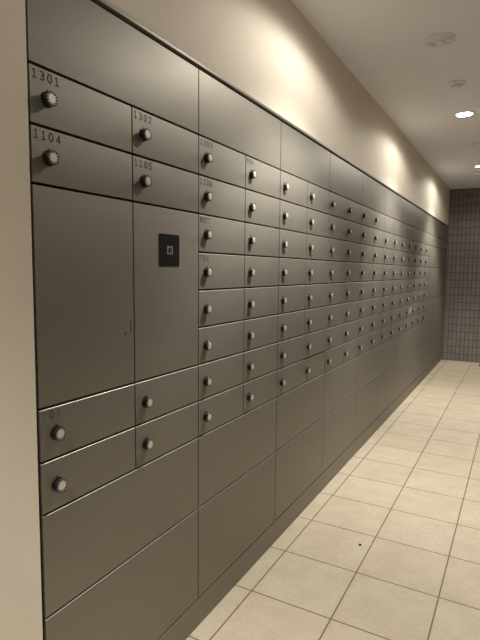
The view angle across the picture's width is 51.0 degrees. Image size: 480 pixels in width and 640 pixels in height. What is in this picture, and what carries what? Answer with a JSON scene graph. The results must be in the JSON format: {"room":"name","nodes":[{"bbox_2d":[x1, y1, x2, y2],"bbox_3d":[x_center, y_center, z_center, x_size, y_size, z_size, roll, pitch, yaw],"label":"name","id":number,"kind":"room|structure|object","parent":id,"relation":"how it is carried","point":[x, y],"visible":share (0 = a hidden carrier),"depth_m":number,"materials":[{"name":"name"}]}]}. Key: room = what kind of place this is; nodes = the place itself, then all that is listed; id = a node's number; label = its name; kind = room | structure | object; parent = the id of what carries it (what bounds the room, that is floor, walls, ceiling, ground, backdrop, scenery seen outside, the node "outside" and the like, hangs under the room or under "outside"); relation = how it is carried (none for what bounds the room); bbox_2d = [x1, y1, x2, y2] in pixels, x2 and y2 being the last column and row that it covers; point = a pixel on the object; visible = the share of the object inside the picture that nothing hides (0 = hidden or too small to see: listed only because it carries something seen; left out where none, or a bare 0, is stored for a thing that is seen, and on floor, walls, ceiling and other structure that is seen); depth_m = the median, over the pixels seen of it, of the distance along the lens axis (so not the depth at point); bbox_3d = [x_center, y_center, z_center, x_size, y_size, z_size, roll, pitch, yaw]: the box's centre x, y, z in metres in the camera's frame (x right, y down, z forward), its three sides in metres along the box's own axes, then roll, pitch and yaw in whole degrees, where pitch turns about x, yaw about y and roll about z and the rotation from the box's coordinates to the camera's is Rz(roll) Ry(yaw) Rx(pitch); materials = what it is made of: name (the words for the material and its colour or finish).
{"room":"apartment mail room","nodes":[
{"label":"apartment mail room","id":0,"kind":"room"},
{"bbox_2d":[0,0,449,639],"bbox_3d":[0.138,-0.190,2.421,0.340,2.307,10.380,4,6,29],"label":"wall","id":1,"kind":"structure","parent":0,"point":[267,49],"depth_m":1.33,"materials":[{"name":"beige paint"}]},
{"bbox_2d":[25,0,197,639],"bbox_3d":[-0.407,0.104,1.411,0.315,1.710,0.614,4,6,29],"label":"mailbox unit","id":2,"kind":"object","parent":1,"relation":"attached to","point":[113,111],"visible":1,"depth_m":1.26,"materials":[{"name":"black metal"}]},
{"bbox_2d":[194,69,280,597],"bbox_3d":[-0.111,0.055,1.942,0.315,1.710,0.604,4,6,29],"label":"mailbox unit","id":3,"kind":"object","parent":1,"relation":"attached to","point":[239,142],"visible":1,"depth_m":1.81,"materials":[{"name":"black metal"}]},
{"bbox_2d":[90,0,448,226],"bbox_3d":[1.175,-0.994,3.900,0.058,0.010,6.666,4,6,29],"label":"trim","id":4,"kind":"structure","parent":1,"relation":"attached to","point":[107,6],"depth_m":1.61,"materials":[{"name":"metal"}]},
{"bbox_2d":[157,353,441,639],"bbox_3d":[1.168,0.769,4.068,0.019,0.094,6.666,4,6,29],"label":"baseboard","id":5,"kind":"structure","parent":1,"relation":"attached to","point":[198,611],"depth_m":2.16,"materials":[{"name":"metal"}]},
{"bbox_2d":[274,122,329,520],"bbox_3d":[0.184,0.005,2.470,0.315,1.710,0.609,4,6,29],"label":"mailbox unit","id":6,"kind":"object","parent":1,"relation":"attached to","point":[304,169],"visible":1,"depth_m":2.35,"materials":[{"name":"black metal"}]},
{"bbox_2d":[322,153,362,472],"bbox_3d":[0.481,-0.044,3.001,0.315,1.710,0.609,4,6,29],"label":"locker","id":7,"kind":"object","parent":1,"relation":"attached to","point":[345,187],"visible":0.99,"depth_m":2.89,"materials":[{"name":"black metal"}]},
{"bbox_2d":[354,174,385,440],"bbox_3d":[0.777,-0.093,3.532,0.315,1.710,0.609,4,6,29],"label":"locker","id":8,"kind":"object","parent":1,"relation":"attached to","point":[373,193],"visible":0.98,"depth_m":3.43,"materials":[{"name":"black metal"}]},
{"bbox_2d":[377,188,402,416],"bbox_3d":[1.073,-0.143,4.063,0.315,1.710,0.609,4,6,29],"label":"locker","id":9,"kind":"object","parent":1,"relation":"attached to","point":[392,231],"visible":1,"depth_m":3.97,"materials":[{"name":"black metal"}]},
{"bbox_2d":[395,199,415,398],"bbox_3d":[1.369,-0.192,4.594,0.315,1.710,0.609,4,6,29],"label":"locker","id":10,"kind":"object","parent":1,"relation":"attached to","point":[406,265],"visible":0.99,"depth_m":4.50,"materials":[{"name":"black metal"}]},
{"bbox_2d":[400,223,429,244],"bbox_3d":[1.713,-0.819,4.870,0.018,0.113,1.520,4,6,29],"label":"filler panel","id":11,"kind":"object","parent":10,"relation":"attached to","point":[408,232],"visible":0.87,"depth_m":4.74,"materials":[{"name":"metal"}]},
{"bbox_2d":[409,207,426,384],"bbox_3d":[1.665,-0.241,5.125,0.315,1.710,0.609,4,6,29],"label":"locker","id":12,"kind":"object","parent":1,"relation":"attached to","point":[421,217],"visible":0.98,"depth_m":5.04,"materials":[{"name":"black metal"}]},
{"bbox_2d":[420,214,430,373],"bbox_3d":[1.887,-0.278,5.524,0.315,1.710,0.304,4,6,29],"label":"locker","id":13,"kind":"object","parent":1,"relation":"attached to","point":[428,222],"visible":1,"depth_m":5.45,"materials":[{"name":"black metal"}]},
{"bbox_2d":[424,217,439,369],"bbox_3d":[2.118,-0.318,5.952,0.300,1.710,0.670,4,6,29],"label":"locker","id":14,"kind":"object","parent":1,"relation":"attached to","point":[435,225],"visible":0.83,"depth_m":5.86,"materials":[{"name":"black metal"}]},
{"bbox_2d":[433,222,447,360],"bbox_3d":[2.477,-0.378,6.596,0.300,1.710,0.806,4,6,29],"label":"locker","id":15,"kind":"object","parent":1,"relation":"attached to","point":[443,233],"visible":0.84,"depth_m":6.49,"materials":[{"name":"black metal"}]},
{"bbox_2d":[185,360,479,639],"bbox_3d":[0.958,1.051,2.079,2.240,0.080,10.380,4,6,29],"label":"floor","id":16,"kind":"structure","parent":0,"point":[410,495],"depth_m":2.20,"materials":[{"name":"beige tile"}]},
{"bbox_2d":[291,0,479,189],"bbox_3d":[1.004,-1.339,1.889,2.240,0.100,10.480,4,6,29],"label":"ceiling","id":17,"kind":"structure","parent":0,"point":[381,42],"depth_m":2.68,"materials":[{"name":"paint"}]},
{"bbox_2d":[424,33,455,46],"bbox_3d":[0.955,-1.329,2.404,0.144,0.020,0.144,4,6,29],"label":"ceiling vent","id":18,"kind":"object","parent":17,"relation":"in","point":[439,39],"visible":1,"depth_m":2.39,"materials":[{"name":"white"}]},
{"bbox_2d":[447,80,465,88],"bbox_3d":[1.268,-1.375,2.952,0.100,0.030,0.100,4,6,29],"label":"smoke detector","id":19,"kind":"object","parent":17,"relation":"attached to","point":[455,84],"visible":1,"depth_m":2.93,"materials":[{"name":"white plastic"}]},
{"bbox_2d":[455,111,473,116],"bbox_3d":[1.574,-1.438,3.526,0.124,0.010,0.124,4,6,29],"label":"recessed light","id":20,"kind":"object","parent":17,"relation":"in","point":[465,113],"visible":1,"depth_m":3.51,"materials":[{"name":"white"}]},
{"bbox_2d":[463,142,479,146],"bbox_3d":[2.011,-1.511,4.353,0.144,0.020,0.144,4,6,29],"label":"ceiling vent","id":21,"kind":"object","parent":17,"relation":"in","point":[471,144],"visible":1,"depth_m":4.33,"materials":[{"name":"white"}]},
{"bbox_2d":[442,188,479,362],"bbox_3d":[3.513,-0.561,6.524,2.240,2.307,0.100,4,6,29],"label":"wall","id":22,"kind":"structure","parent":0,"point":[461,326],"depth_m":6.76,"materials":[{"name":"grey tile"}]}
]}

